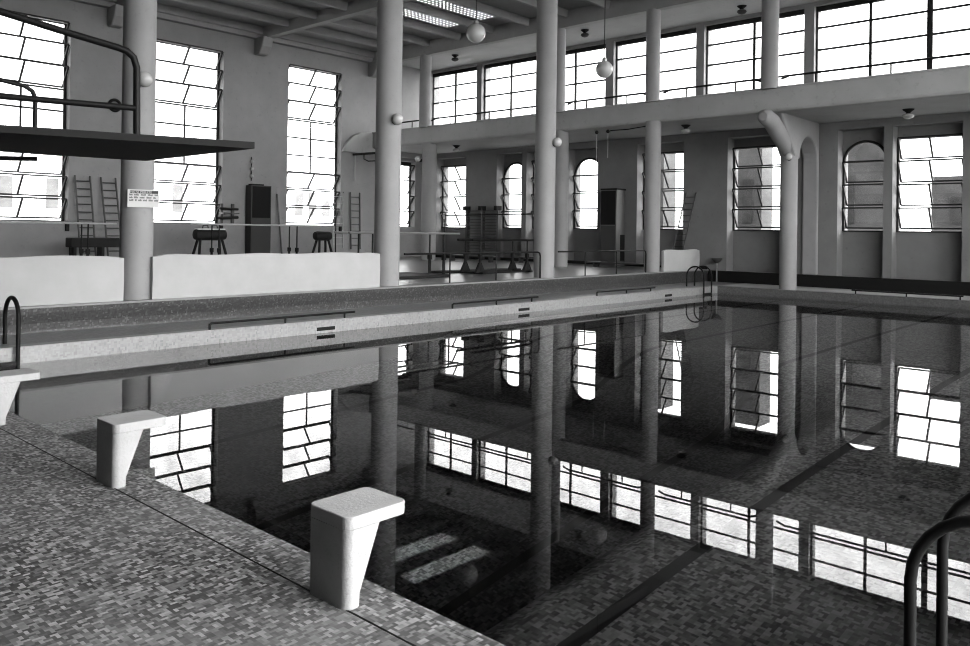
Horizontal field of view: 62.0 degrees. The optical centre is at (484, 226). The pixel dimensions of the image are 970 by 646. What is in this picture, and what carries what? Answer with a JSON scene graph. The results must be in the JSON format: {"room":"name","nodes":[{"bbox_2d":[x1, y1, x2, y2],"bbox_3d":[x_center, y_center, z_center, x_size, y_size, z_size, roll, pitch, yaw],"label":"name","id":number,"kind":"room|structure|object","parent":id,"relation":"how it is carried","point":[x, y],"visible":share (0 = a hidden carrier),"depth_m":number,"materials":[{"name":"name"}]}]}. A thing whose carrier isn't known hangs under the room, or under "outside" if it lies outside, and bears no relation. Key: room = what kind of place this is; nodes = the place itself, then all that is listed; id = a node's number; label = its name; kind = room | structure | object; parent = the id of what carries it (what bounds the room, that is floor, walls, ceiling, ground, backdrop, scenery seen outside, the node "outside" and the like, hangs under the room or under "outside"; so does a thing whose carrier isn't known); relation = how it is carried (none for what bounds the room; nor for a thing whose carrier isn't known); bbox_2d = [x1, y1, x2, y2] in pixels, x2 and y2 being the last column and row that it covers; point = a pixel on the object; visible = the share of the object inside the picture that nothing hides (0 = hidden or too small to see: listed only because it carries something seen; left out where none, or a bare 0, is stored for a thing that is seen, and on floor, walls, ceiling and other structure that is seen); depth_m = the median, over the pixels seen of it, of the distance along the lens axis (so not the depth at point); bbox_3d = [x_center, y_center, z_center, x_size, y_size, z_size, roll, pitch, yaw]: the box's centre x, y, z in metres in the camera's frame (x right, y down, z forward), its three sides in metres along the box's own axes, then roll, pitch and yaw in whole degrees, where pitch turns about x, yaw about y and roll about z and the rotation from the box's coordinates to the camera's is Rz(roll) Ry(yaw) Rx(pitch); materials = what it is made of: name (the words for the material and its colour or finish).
{"room":"indoor swimming pool","nodes":[
{"label":"indoor swimming pool","id":0,"kind":"room"},
{"bbox_2d":[0,0,421,257],"bbox_3d":[-13.863,-3.695,29.689,0.420,10.216,33.000,0,0,42],"label":"wall","id":1,"kind":"structure","parent":0,"point":[253,102],"depth_m":33.30,"materials":[{"name":"paint"}]},
{"bbox_2d":[0,10,69,230],"bbox_3d":[-15.819,-3.558,27.572,0.686,7.390,2.960,0,0,42],"label":"window","id":2,"kind":"structure","parent":1,"relation":"in","point":[63,199],"depth_m":28.04,"materials":[{"name":"black paint"}]},
{"bbox_2d":[107,4,122,28],"bbox_3d":[-13.350,-7.640,29.361,0.734,0.717,0.480,0,0,42],"label":"bracket","id":3,"kind":"object","parent":1,"relation":"attached to","point":[115,12],"visible":0.76,"depth_m":29.19,"materials":[{"name":"paint"}]},
{"bbox_2d":[154,38,222,228],"bbox_3d":[-11.824,-3.477,31.940,0.686,7.390,2.960,0,0,42],"label":"window","id":4,"kind":"structure","parent":1,"relation":"in","point":[219,56],"depth_m":32.09,"materials":[{"name":"black paint"}]},
{"bbox_2d":[218,203,238,222],"bbox_3d":[-10.443,-0.537,32.819,0.420,0.800,0.886,0,0,42],"label":"wall rack","id":5,"kind":"object","parent":1,"relation":"attached to","point":[232,217],"visible":1,"depth_m":32.77,"materials":[{"name":"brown wood"}]},
{"bbox_2d":[254,36,272,56],"bbox_3d":[-9.267,-7.558,33.824,0.734,0.717,0.480,0,0,42],"label":"bracket","id":6,"kind":"object","parent":1,"relation":"attached to","point":[262,46],"visible":1,"depth_m":33.68,"materials":[{"name":"paint"}]},
{"bbox_2d":[286,64,341,230],"bbox_3d":[-7.778,-3.395,36.364,0.686,7.390,2.930,0,0,42],"label":"window","id":7,"kind":"structure","parent":1,"relation":"in","point":[335,89],"depth_m":36.52,"materials":[{"name":"black paint"}]},
{"bbox_2d":[350,192,360,248],"bbox_3d":[-6.058,-0.273,37.748,0.070,2.652,0.700,0,0,42],"label":"ladder","id":8,"kind":"object","parent":1,"relation":"attached to","point":[359,197],"visible":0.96,"depth_m":37.77,"materials":[{"name":"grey wood"}]},
{"bbox_2d":[400,162,414,226],"bbox_3d":[-4.417,-1.622,40.135,0.568,3.280,2.030,0,0,42],"label":"window","id":9,"kind":"structure","parent":1,"relation":"in","point":[408,194],"depth_m":40.84,"materials":[{"name":"black paint"}]},
{"bbox_2d":[0,415,484,645],"bbox_3d":[-4.292,2.094,2.938,15.475,0.745,6.600,0,0,42],"label":"pool deck","id":10,"kind":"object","parent":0,"point":[84,562],"visible":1,"depth_m":4.07,"materials":[{"name":"tile"}]},
{"bbox_2d":[0,368,39,425],"bbox_3d":[-4.270,1.533,7.294,0.320,0.430,0.372,0,0,42],"label":"starting block","id":11,"kind":"object","parent":10,"relation":"on","point":[10,380],"visible":1,"depth_m":7.15,"materials":[{"name":"concrete"}]},
{"bbox_2d":[0,8,254,160],"bbox_3d":[-4.939,-0.248,8.140,4.335,3.984,2.591,1,0,-40],"label":"platform","id":12,"kind":"object","parent":10,"relation":"on","point":[34,139],"visible":1,"depth_m":8.09,"materials":[{"name":"black paint"}]},
{"bbox_2d":[96,410,165,488],"bbox_3d":[-2.477,1.548,5.654,0.320,0.430,0.372,0,0,42],"label":"starting block","id":13,"kind":"object","parent":10,"relation":"on","point":[118,435],"visible":1,"depth_m":5.50,"materials":[{"name":"concrete"}]},
{"bbox_2d":[0,428,415,645],"bbox_3d":[-3.890,1.729,3.360,15.455,0.002,4.955,0,0,42],"label":"joint","id":14,"kind":"object","parent":10,"relation":"on","point":[366,620],"visible":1,"depth_m":4.44,"materials":[{"name":"black"}]},
{"bbox_2d":[310,487,404,610],"bbox_3d":[-0.625,1.563,3.960,0.320,0.430,0.372,0,0,42],"label":"starting block","id":15,"kind":"object","parent":10,"relation":"on","point":[344,526],"visible":1,"depth_m":3.81,"materials":[{"name":"concrete"}]},
{"bbox_2d":[7,411,505,645],"bbox_3d":[-3.331,4.378,6.476,12.105,5.246,0.060,0,0,42],"label":"pool edge","id":16,"kind":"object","parent":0,"point":[413,606],"depth_m":4.53,"materials":[{"name":"tile"}]},
{"bbox_2d":[0,285,720,363],"bbox_3d":[0.024,4.501,19.297,0.250,5.246,23.790,0,0,42],"label":"wall","id":17,"kind":"structure","parent":0,"point":[68,349],"depth_m":15.02,"materials":[{"name":"tile"}]},
{"bbox_2d":[0,281,742,345],"bbox_3d":[-1.933,2.218,18.126,1.545,0.745,32.200,0,0,42],"label":"walkway","id":18,"kind":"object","parent":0,"point":[40,337],"visible":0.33,"depth_m":15.95,"materials":[{"name":"tile"}]},
{"bbox_2d":[0,296,20,366],"bbox_3d":[-7.085,2.041,11.593,0.628,2.079,0.560,0,0,42],"label":"pool ladder","id":19,"kind":"object","parent":18,"relation":"attached to","point":[13,298],"visible":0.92,"depth_m":11.59,"materials":[{"name":"metal"}]},
{"bbox_2d":[208,311,354,329],"bbox_3d":[-3.698,1.737,15.093,0.044,0.132,3.172,0,0,42],"label":"grab rail","id":20,"kind":"object","parent":18,"relation":"on","point":[344,312],"visible":1,"depth_m":14.99,"materials":[{"name":"grey metal"}]},
{"bbox_2d":[157,0,612,51],"bbox_3d":[-1.688,-8.366,18.437,33.480,0.080,33.500,0,0,42],"label":"ceiling","id":21,"kind":"structure","parent":0,"point":[511,6],"depth_m":31.69,"materials":[{"name":"paint"}]},
{"bbox_2d":[69,0,374,62],"bbox_3d":[-14.857,-8.314,27.763,0.252,0.290,28.690,0,0,42],"label":"ceiling beam","id":22,"kind":"structure","parent":21,"relation":"attached to","point":[161,8],"depth_m":33.21,"materials":[{"name":"paint"}]},
{"bbox_2d":[171,0,376,47],"bbox_3d":[-13.466,-8.303,26.490,0.252,0.290,28.690,0,0,42],"label":"ceiling beam","id":23,"kind":"structure","parent":21,"relation":"attached to","point":[207,4],"depth_m":31.74,"materials":[{"name":"paint"}]},
{"bbox_2d":[238,0,429,46],"bbox_3d":[-12.075,-8.291,25.218,0.252,0.290,28.690,0,0,42],"label":"ceiling beam","id":24,"kind":"structure","parent":21,"relation":"attached to","point":[272,4],"depth_m":31.14,"materials":[{"name":"paint"}]},
{"bbox_2d":[261,0,411,37],"bbox_3d":[2.580,-8.020,23.106,32.680,0.460,0.320,0,0,42],"label":"ceiling beam","id":25,"kind":"structure","parent":21,"relation":"attached to","point":[357,7],"depth_m":30.95,"materials":[{"name":"paint"}]},
{"bbox_2d":[306,0,460,39],"bbox_3d":[-10.684,-8.280,23.946,0.252,0.290,28.690,0,0,42],"label":"ceiling beam","id":26,"kind":"structure","parent":21,"relation":"attached to","point":[338,4],"depth_m":32.31,"materials":[{"name":"paint"}]},
{"bbox_2d":[403,9,458,27],"bbox_3d":[-2.541,-8.256,31.582,0.960,0.025,3.950,0,0,42],"label":"skylight","id":27,"kind":"object","parent":21,"relation":"attached to","point":[407,13],"visible":0.48,"depth_m":32.08,"materials":[{"name":"glass"}]},
{"bbox_2d":[374,0,493,33],"bbox_3d":[-9.293,-8.269,22.674,0.252,0.290,28.690,0,0,42],"label":"ceiling beam","id":28,"kind":"structure","parent":21,"relation":"attached to","point":[411,6],"depth_m":30.91,"materials":[{"name":"paint"}]},
{"bbox_2d":[415,0,494,19],"bbox_3d":[-1.139,-8.245,30.299,0.960,0.025,3.950,0,0,42],"label":"skylight","id":29,"kind":"object","parent":21,"relation":"attached to","point":[442,4],"visible":0.8,"depth_m":30.48,"materials":[{"name":"glass"}]},
{"bbox_2d":[466,0,484,42],"bbox_3d":[-0.239,-6.711,22.570,0.540,3.140,0.540,0,0,42],"label":"pendant lamp","id":30,"kind":"object","parent":21,"relation":"hanging from","point":[475,32],"visible":1,"depth_m":22.38,"materials":[{"name":"white glass"}]},
{"bbox_2d":[443,0,529,25],"bbox_3d":[-7.903,-8.258,21.401,0.252,0.290,28.690,0,0,42],"label":"ceiling beam","id":31,"kind":"structure","parent":21,"relation":"attached to","point":[471,4],"depth_m":30.24,"materials":[{"name":"paint"}]},
{"bbox_2d":[512,0,567,17],"bbox_3d":[-6.512,-8.246,20.129,0.252,0.290,28.690,0,0,42],"label":"ceiling beam","id":32,"kind":"structure","parent":21,"relation":"attached to","point":[562,12],"depth_m":29.11,"materials":[{"name":"paint"}]},
{"bbox_2d":[373,0,711,61],"bbox_3d":[6.634,-7.853,27.540,32.680,0.630,0.320,0,0,42],"label":"ceiling beam","id":33,"kind":"structure","parent":21,"relation":"attached to","point":[618,9],"depth_m":30.82,"materials":[{"name":"paint"}]},
{"bbox_2d":[596,0,612,77],"bbox_3d":[3.526,-6.298,23.726,0.500,3.850,0.500,0,0,42],"label":"pendant lamp","id":34,"kind":"object","parent":21,"relation":"hanging from","point":[604,69],"visible":1,"depth_m":23.57,"materials":[{"name":"white glass"}]},
{"bbox_2d":[0,293,969,645],"bbox_3d":[4.566,4.461,15.109,12.104,4.600,23.339,0,0,42],"label":"pool water","id":35,"kind":"object","parent":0,"point":[714,469],"visible":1,"depth_m":7.39,"materials":[{"name":"black liquid"}]},
{"bbox_2d":[399,257,660,284],"bbox_3d":[-8.343,1.369,24.005,15.460,0.030,32.200,0,0,42],"label":"floor","id":36,"kind":"structure","parent":0,"point":[406,264],"depth_m":28.40,"materials":[{"name":"grey tile"}]},
{"bbox_2d":[0,221,116,255],"bbox_3d":[-13.644,0.562,23.685,0.900,1.436,5.350,0,0,42],"label":"bars","id":37,"kind":"object","parent":36,"relation":"on","point":[81,251],"visible":0.66,"depth_m":24.82,"materials":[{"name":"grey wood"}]},
{"bbox_2d":[74,175,96,255],"bbox_3d":[-14.114,-0.255,28.534,0.619,3.128,0.640,0,0,42],"label":"ladder","id":38,"kind":"object","parent":36,"relation":"on","point":[75,180],"visible":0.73,"depth_m":28.56,"materials":[{"name":"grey wood"}]},
{"bbox_2d":[65,238,119,255],"bbox_3d":[-12.964,0.844,27.394,0.500,0.936,2.250,0,0,42],"label":"bench","id":39,"kind":"object","parent":36,"relation":"on","point":[72,243],"visible":0.45,"depth_m":26.93,"materials":[{"name":"black paint"}]},
{"bbox_2d":[100,177,119,255],"bbox_3d":[-13.490,-0.233,29.217,0.619,3.108,0.690,0,0,42],"label":"ladder","id":40,"kind":"object","parent":36,"relation":"on","point":[101,182],"visible":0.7,"depth_m":29.16,"materials":[{"name":"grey wood"}]},
{"bbox_2d":[119,0,156,299],"bbox_3d":[-6.356,-3.322,14.861,0.570,9.296,0.570,0,0,42],"label":"column","id":41,"kind":"structure","parent":36,"relation":"on","point":[139,16],"depth_m":14.62,"materials":[{"name":"paint"}]},
{"bbox_2d":[127,189,158,207],"bbox_3d":[-6.176,-0.509,14.602,0.530,0.320,0.017,1,0,-23],"label":"notice board","id":42,"kind":"object","parent":41,"relation":"attached to","point":[136,198],"visible":1,"depth_m":14.60,"materials":[{"name":"grey"}]},
{"bbox_2d":[192,225,226,254],"bbox_3d":[-9.935,0.660,29.147,0.698,1.435,1.278,0,0,42],"label":"horse","id":43,"kind":"object","parent":36,"relation":"on","point":[199,234],"visible":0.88,"depth_m":28.89},
{"bbox_2d":[190,223,321,254],"bbox_3d":[-8.262,0.651,29.569,0.900,1.476,5.100,0,0,42],"label":"bars","id":44,"kind":"object","parent":36,"relation":"on","point":[211,224],"visible":0.66,"depth_m":29.02,"materials":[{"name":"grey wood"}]},
{"bbox_2d":[245,184,270,253],"bbox_3d":[-9.486,-0.191,33.787,0.450,3.176,0.950,0,0,42],"label":"locker","id":45,"kind":"object","parent":36,"relation":"on","point":[258,196],"visible":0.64,"depth_m":33.55,"materials":[{"name":"grey metal"}]},
{"bbox_2d":[312,231,332,252],"bbox_3d":[-6.603,0.815,32.792,0.698,1.260,0.858,0,0,42],"label":"vaulting buck","id":46,"kind":"object","parent":36,"relation":"on","point":[318,236],"visible":0.91,"depth_m":32.66,"materials":[{"name":"black leather"}]},
{"bbox_2d":[374,0,402,285],"bbox_3d":[-2.294,-3.240,19.302,0.610,9.296,0.610,0,0,42],"label":"column","id":47,"kind":"structure","parent":36,"relation":"on","point":[389,12],"depth_m":19.02,"materials":[{"name":"paint"}]},
{"bbox_2d":[334,231,459,274],"bbox_3d":[-2.392,0.790,22.875,1.000,1.276,4.150,0,0,42],"label":"bars","id":48,"kind":"object","parent":36,"relation":"on","point":[429,257],"visible":0.52,"depth_m":23.66,"materials":[{"name":"grey metal"}]},
{"bbox_2d":[399,272,448,278],"bbox_3d":[-2.423,1.393,22.995,1.800,0.069,2.200,0,0,42],"label":"floor mat","id":49,"kind":"object","parent":36,"relation":"on","point":[402,275],"visible":0.38,"depth_m":22.79,"materials":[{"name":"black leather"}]},
{"bbox_2d":[421,142,436,260],"bbox_3d":[-2.512,-1.117,36.120,0.660,5.246,0.660,0,0,42],"label":"column","id":50,"kind":"structure","parent":36,"relation":"on","point":[429,150],"depth_m":35.84,"materials":[{"name":"paint"}]},
{"bbox_2d":[463,206,501,259],"bbox_3d":[-0.159,0.291,37.920,2.160,2.516,0.350,0,0,42],"label":"wall bars","id":51,"kind":"object","parent":36,"relation":"on","point":[467,209],"visible":0.9,"depth_m":37.87,"materials":[{"name":"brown wood"}]},
{"bbox_2d":[457,238,533,273],"bbox_3d":[0.558,0.942,26.375,1.030,1.096,3.500,0,0,42],"label":"bars","id":52,"kind":"object","parent":36,"relation":"on","point":[512,268],"visible":0.97,"depth_m":25.75,"materials":[{"name":"black paint"}]},
{"bbox_2d":[533,0,557,277],"bbox_3d":[1.789,-3.158,23.766,0.610,9.296,0.610,0,0,42],"label":"column","id":53,"kind":"structure","parent":36,"relation":"on","point":[547,10],"depth_m":23.50,"materials":[{"name":"paint"}]},
{"bbox_2d":[554,130,568,266],"bbox_3d":[2.940,-1.073,31.132,0.540,5.246,0.540,0,0,42],"label":"column","id":54,"kind":"structure","parent":36,"relation":"on","point":[562,152],"depth_m":30.90,"materials":[{"name":"paint"}]},
{"bbox_2d":[600,188,625,265],"bbox_3d":[5.202,0.024,32.866,0.790,3.136,0.680,0,0,42],"label":"locker","id":55,"kind":"object","parent":36,"relation":"on","point":[612,199],"visible":0.98,"depth_m":32.61,"materials":[{"name":"grey metal"}]},
{"bbox_2d":[644,120,660,271],"bbox_3d":[5.853,-1.051,28.197,0.540,5.246,0.540,0,0,42],"label":"column","id":56,"kind":"structure","parent":36,"relation":"on","point":[653,128],"depth_m":27.96,"materials":[{"name":"paint"}]},
{"bbox_2d":[672,193,696,249],"bbox_3d":[7.565,0.154,30.939,1.008,2.926,0.299,1,0,6],"label":"ladder","id":57,"kind":"object","parent":36,"relation":"on","point":[685,197],"visible":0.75,"depth_m":30.92,"materials":[{"name":"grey wood"}]},
{"bbox_2d":[402,0,823,70],"bbox_3d":[7.975,-7.926,29.005,32.680,0.070,3.650,0,0,42],"label":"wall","id":58,"kind":"structure","parent":0,"point":[712,10],"depth_m":32.26,"materials":[{"name":"paint"}]},
{"bbox_2d":[431,0,853,125],"bbox_3d":[9.256,-6.233,30.716,33.080,4.500,0.650,0,0,42],"label":"wall","id":59,"kind":"structure","parent":0,"point":[810,8],"depth_m":31.51,"materials":[{"name":"paint"}]},
{"bbox_2d":[432,67,476,124],"bbox_3d":[-1.466,-6.246,40.381,3.250,3.150,0.100,0,0,42],"label":"window","id":60,"kind":"structure","parent":59,"relation":"in","point":[455,72],"depth_m":40.37,"materials":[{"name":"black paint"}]},
{"bbox_2d":[484,56,535,119],"bbox_3d":[1.238,-6.224,37.908,3.420,3.150,0.100,0,0,42],"label":"window","id":61,"kind":"structure","parent":59,"relation":"in","point":[528,59],"depth_m":37.90,"materials":[{"name":"black paint"}]},
{"bbox_2d":[565,44,605,108],"bbox_3d":[3.975,-6.202,35.404,3.400,3.150,0.100,0,0,42],"label":"window","id":62,"kind":"structure","parent":59,"relation":"in","point":[598,47],"depth_m":35.35,"materials":[{"name":"black paint"}]},
{"bbox_2d":[616,28,695,104],"bbox_3d":[6.919,-6.178,32.711,3.780,3.150,0.100,0,0,42],"label":"window","id":63,"kind":"structure","parent":59,"relation":"in","point":[689,31],"depth_m":33.07,"materials":[{"name":"black paint"}]},
{"bbox_2d":[706,9,803,93],"bbox_3d":[9.977,-6.153,29.913,3.830,3.150,0.100,0,0,42],"label":"window","id":64,"kind":"structure","parent":59,"relation":"in","point":[754,21],"depth_m":29.97,"materials":[{"name":"black paint"}]},
{"bbox_2d":[816,0,969,81],"bbox_3d":[14.305,-6.118,25.954,7.200,3.150,0.100,0,0,42],"label":"window","id":65,"kind":"structure","parent":59,"relation":"in","point":[930,3],"depth_m":27.11,"materials":[{"name":"black paint"}]},
{"bbox_2d":[436,112,969,281],"bbox_3d":[9.088,-0.637,30.286,32.680,6.700,0.540,0,0,42],"label":"wall","id":66,"kind":"structure","parent":0,"point":[708,156],"depth_m":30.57,"materials":[{"name":"paint"}]},
{"bbox_2d":[440,165,465,227],"bbox_3d":[-1.369,-1.487,40.197,2.100,3.098,0.482,0,0,42],"label":"window","id":67,"kind":"structure","parent":66,"relation":"in","point":[455,166],"depth_m":40.48,"materials":[{"name":"black paint"}]},
{"bbox_2d":[501,162,521,228],"bbox_3d":[1.443,-1.466,37.626,1.540,3.102,0.482,0,0,42],"label":"window","id":68,"kind":"structure","parent":66,"relation":"in","point":[503,195],"depth_m":37.98,"materials":[{"name":"black paint"}]},
{"bbox_2d":[435,255,706,268],"bbox_3d":[2.602,1.509,35.792,15.700,0.130,0.030,0,0,42],"label":"baseboard","id":69,"kind":"structure","parent":66,"relation":"attached to","point":[447,256],"depth_m":36.52,"materials":[{"name":"black"}]},
{"bbox_2d":[572,157,597,228],"bbox_3d":[4.497,-1.441,34.831,1.580,3.102,0.482,0,0,42],"label":"window","id":70,"kind":"structure","parent":66,"relation":"in","point":[575,175],"depth_m":35.14,"materials":[{"name":"black paint"}]},
{"bbox_2d":[642,151,683,229],"bbox_3d":[7.253,-1.417,32.310,2.070,3.098,0.482,0,0,42],"label":"window","id":71,"kind":"structure","parent":66,"relation":"in","point":[664,171],"depth_m":32.31,"materials":[{"name":"black paint"}]},
{"bbox_2d":[372,67,969,153],"bbox_3d":[7.912,-3.952,28.881,32.560,0.720,3.810,0,0,42],"label":"balcony","id":72,"kind":"object","parent":66,"relation":"attached to","point":[948,90],"visible":0.71,"depth_m":26.69,"materials":[{"name":"paint"}]},
{"bbox_2d":[342,132,421,158],"bbox_3d":[-4.713,-3.951,39.260,0.160,1.060,5.534,0,0,42],"label":"balcony","id":73,"kind":"object","parent":72,"relation":"attached to","point":[360,142],"visible":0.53,"depth_m":38.00,"materials":[{"name":"paint"}]},
{"bbox_2d":[419,54,431,127],"bbox_3d":[-2.667,-6.023,36.041,0.520,3.220,0.520,0,0,42],"label":"column","id":74,"kind":"structure","parent":72,"relation":"on","point":[425,60],"depth_m":35.81,"materials":[{"name":"paint"}]},
{"bbox_2d":[556,27,565,112],"bbox_3d":[2.852,-5.978,30.992,0.480,3.220,0.480,0,0,42],"label":"column","id":75,"kind":"structure","parent":72,"relation":"on","point":[561,32],"depth_m":30.77,"materials":[{"name":"paint"}]},
{"bbox_2d":[645,8,660,102],"bbox_3d":[5.877,-5.954,28.225,0.500,3.220,0.500,0,0,42],"label":"column","id":76,"kind":"structure","parent":72,"relation":"on","point":[653,16],"depth_m":28.02,"materials":[{"name":"paint"}]},
{"bbox_2d":[372,64,969,133],"bbox_3d":[6.732,-4.366,27.589,32.560,0.060,0.360,0,0,42],"label":"coping","id":77,"kind":"object","parent":72,"relation":"on","point":[961,66],"visible":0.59,"depth_m":26.12,"materials":[{"name":"paint"}]},
{"bbox_2d":[431,105,535,122],"bbox_3d":[0.174,-4.601,33.633,6.922,0.426,0.072,0,0,42],"label":"handrail","id":78,"kind":"object","parent":77,"relation":"on","point":[531,107],"visible":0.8,"depth_m":33.68,"materials":[{"name":"black metal"}]},
{"bbox_2d":[663,79,760,96],"bbox_3d":[7.515,-4.542,26.917,3.562,0.426,0.072,0,0,42],"label":"handrail","id":79,"kind":"object","parent":77,"relation":"on","point":[748,80],"visible":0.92,"depth_m":26.82,"materials":[{"name":"black metal"}]},
{"bbox_2d":[781,52,969,81],"bbox_3d":[13.990,-4.490,20.994,12.772,0.426,0.072,0,0,42],"label":"handrail","id":80,"kind":"object","parent":77,"relation":"on","point":[960,54],"visible":1,"depth_m":23.34,"materials":[{"name":"black metal"}]},
{"bbox_2d":[761,0,778,89],"bbox_3d":[8.968,-5.929,25.397,0.530,3.220,0.530,0,0,42],"label":"column","id":81,"kind":"structure","parent":72,"relation":"on","point":[770,8],"depth_m":25.17,"materials":[{"name":"paint"}]},
{"bbox_2d":[732,145,779,230],"bbox_3d":[10.116,-1.394,29.692,2.070,3.098,0.482,0,0,42],"label":"window","id":82,"kind":"structure","parent":66,"relation":"in","point":[735,162],"depth_m":29.86,"materials":[{"name":"black paint"}]},
{"bbox_2d":[707,270,969,295],"bbox_3d":[14.658,1.900,24.737,16.940,0.420,0.060,0,0,42],"label":"baseboard","id":83,"kind":"structure","parent":66,"relation":"attached to","point":[820,281],"depth_m":26.84,"materials":[{"name":"black tile"}]},
{"bbox_2d":[841,140,883,231],"bbox_3d":[12.816,-1.374,27.221,1.470,3.102,0.482,0,0,42],"label":"window","id":84,"kind":"structure","parent":66,"relation":"in","point":[844,199],"depth_m":27.39,"materials":[{"name":"black paint"}]},
{"bbox_2d":[843,138,883,156],"bbox_3d":[12.857,-1.399,27.265,1.450,3.110,0.090,0,0,42],"label":"masonry","id":85,"kind":"object","parent":66,"relation":"attached to","point":[846,143],"visible":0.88,"depth_m":27.53,"materials":[{"name":"paint"}]},
{"bbox_2d":[896,133,962,232],"bbox_3d":[14.288,-1.360,25.875,2.000,3.098,0.482,0,0,42],"label":"window","id":86,"kind":"structure","parent":66,"relation":"in","point":[899,153],"depth_m":25.94,"materials":[{"name":"black paint"}]},
{"bbox_2d":[717,285,969,309],"bbox_3d":[12.542,4.699,23.830,12.105,5.246,0.300,0,0,42],"label":"wall","id":87,"kind":"structure","parent":0,"point":[804,294],"depth_m":24.87,"materials":[{"name":"tile"}]},
{"bbox_2d":[722,283,969,299],"bbox_3d":[14.462,2.473,23.443,15.475,0.745,2.220,0,0,42],"label":"walkway","id":88,"kind":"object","parent":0,"point":[743,284],"visible":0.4,"depth_m":26.07,"materials":[{"name":"tile"}]},
{"bbox_2d":[757,109,818,289],"bbox_3d":[9.938,-0.797,26.476,0.565,5.708,3.940,0,0,42],"label":"column","id":89,"kind":"structure","parent":88,"relation":"on","point":[790,134],"depth_m":26.34,"materials":[{"name":"paint"}]},
{"bbox_2d":[851,289,963,299],"bbox_3d":[12.420,2.009,23.869,3.030,0.132,0.044,0,0,42],"label":"grab rail","id":90,"kind":"object","parent":88,"relation":"on","point":[906,293],"visible":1,"depth_m":23.78,"materials":[{"name":"grey metal"}]},
{"bbox_3d":[10.304,2.334,9.900,3.330,0.745,23.340,0,0,42],"label":"deck","id":91,"kind":"object","parent":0,"visible":0},
{"bbox_2d":[903,492,969,645],"bbox_3d":[1.994,2.100,3.071,0.620,2.106,0.524,0,0,42],"label":"pool ladder","id":92,"kind":"object","parent":91,"relation":"attached to","point":[952,521],"visible":1,"depth_m":3.08,"materials":[{"name":"black metal"}]},
{"label":"outside","id":93,"kind":"structure","parent":0,"visible":0},
{"bbox_3d":[15.884,3.562,39.619,250.000,0.200,200.000,0,0,42],"label":"ground","id":94,"kind":"structure","parent":93,"visible":0},
{"bbox_2d":[0,124,408,225],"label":"windows","id":95,"kind":"structure","parent":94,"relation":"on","point":[38,185],"depth_m":52.75,"materials":[{"name":"grey"}]},
{"bbox_2d":[660,154,675,228],"bbox_3d":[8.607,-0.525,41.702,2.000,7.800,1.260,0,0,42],"label":"building","id":96,"kind":"structure","parent":94,"relation":"on","point":[671,158],"depth_m":41.00,"materials":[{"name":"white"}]},
{"bbox_2d":[738,148,772,229],"bbox_3d":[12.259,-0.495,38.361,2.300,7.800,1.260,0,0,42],"label":"building","id":97,"kind":"structure","parent":94,"relation":"on","point":[746,177],"depth_m":37.57,"materials":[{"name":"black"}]},
{"bbox_2d":[847,143,883,230],"bbox_3d":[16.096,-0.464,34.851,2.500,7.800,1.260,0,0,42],"label":"building","id":98,"kind":"structure","parent":94,"relation":"on","point":[866,171],"depth_m":34.11,"materials":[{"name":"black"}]},
{"bbox_2d":[931,176,962,230],"bbox_3d":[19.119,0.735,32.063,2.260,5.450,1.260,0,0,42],"label":"building","id":99,"kind":"structure","parent":94,"relation":"on","point":[943,193],"depth_m":32.04,"materials":[{"name":"black"}]},
{"bbox_3d":[-9.517,1.954,25.475,19.590,1.154,33.400,0,0,42],"label":"floor","id":100,"kind":"structure","parent":0,"visible":0},
{"bbox_2d":[0,271,707,334],"bbox_3d":[-2.539,1.646,18.692,0.360,0.429,32.200,0,0,42],"label":"curb face","id":101,"kind":"object","parent":100,"relation":"attached to","point":[35,320],"visible":0.8,"depth_m":16.81,"materials":[{"name":"tile"}]},
{"bbox_2d":[0,269,708,309],"bbox_3d":[-2.525,1.414,18.683,0.350,0.034,32.200,0,0,42],"label":"coping","id":102,"kind":"object","parent":101,"relation":"on","point":[619,274],"visible":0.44,"depth_m":17.58},
{"bbox_2d":[0,255,123,307],"bbox_3d":[-8.719,0.863,11.862,0.111,0.818,6.760,0,0,42],"label":"wall padding","id":103,"kind":"object","parent":102,"relation":"on","point":[61,279],"visible":0.99,"depth_m":13.54,"materials":[{"name":"fabric"}]},
{"bbox_2d":[150,252,379,298],"bbox_3d":[-4.272,0.953,16.724,0.111,0.818,5.380,0,0,42],"label":"wall padding","id":104,"kind":"object","parent":102,"relation":"on","point":[171,275],"visible":1,"depth_m":16.30,"materials":[{"name":"fabric"}]},
{"bbox_2d":[404,251,540,282],"bbox_3d":[-0.167,1.058,21.280,0.050,0.781,5.245,0,0,42],"label":"guard railing","id":105,"kind":"object","parent":102,"relation":"on","point":[449,253],"visible":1,"depth_m":21.21,"materials":[{"name":"grey metal"}]},
{"bbox_2d":[558,250,646,275],"bbox_3d":[3.821,1.139,25.640,0.050,0.781,4.925,0,0,42],"label":"guard railing","id":106,"kind":"object","parent":102,"relation":"on","point":[616,251],"visible":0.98,"depth_m":25.78,"materials":[{"name":"grey metal"}]},
{"bbox_2d":[661,249,699,271],"bbox_3d":[7.085,1.207,29.142,0.111,0.768,2.600,0,0,42],"label":"wall","id":107,"kind":"structure","parent":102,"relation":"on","point":[671,260],"depth_m":28.97,"materials":[{"name":"paint"}]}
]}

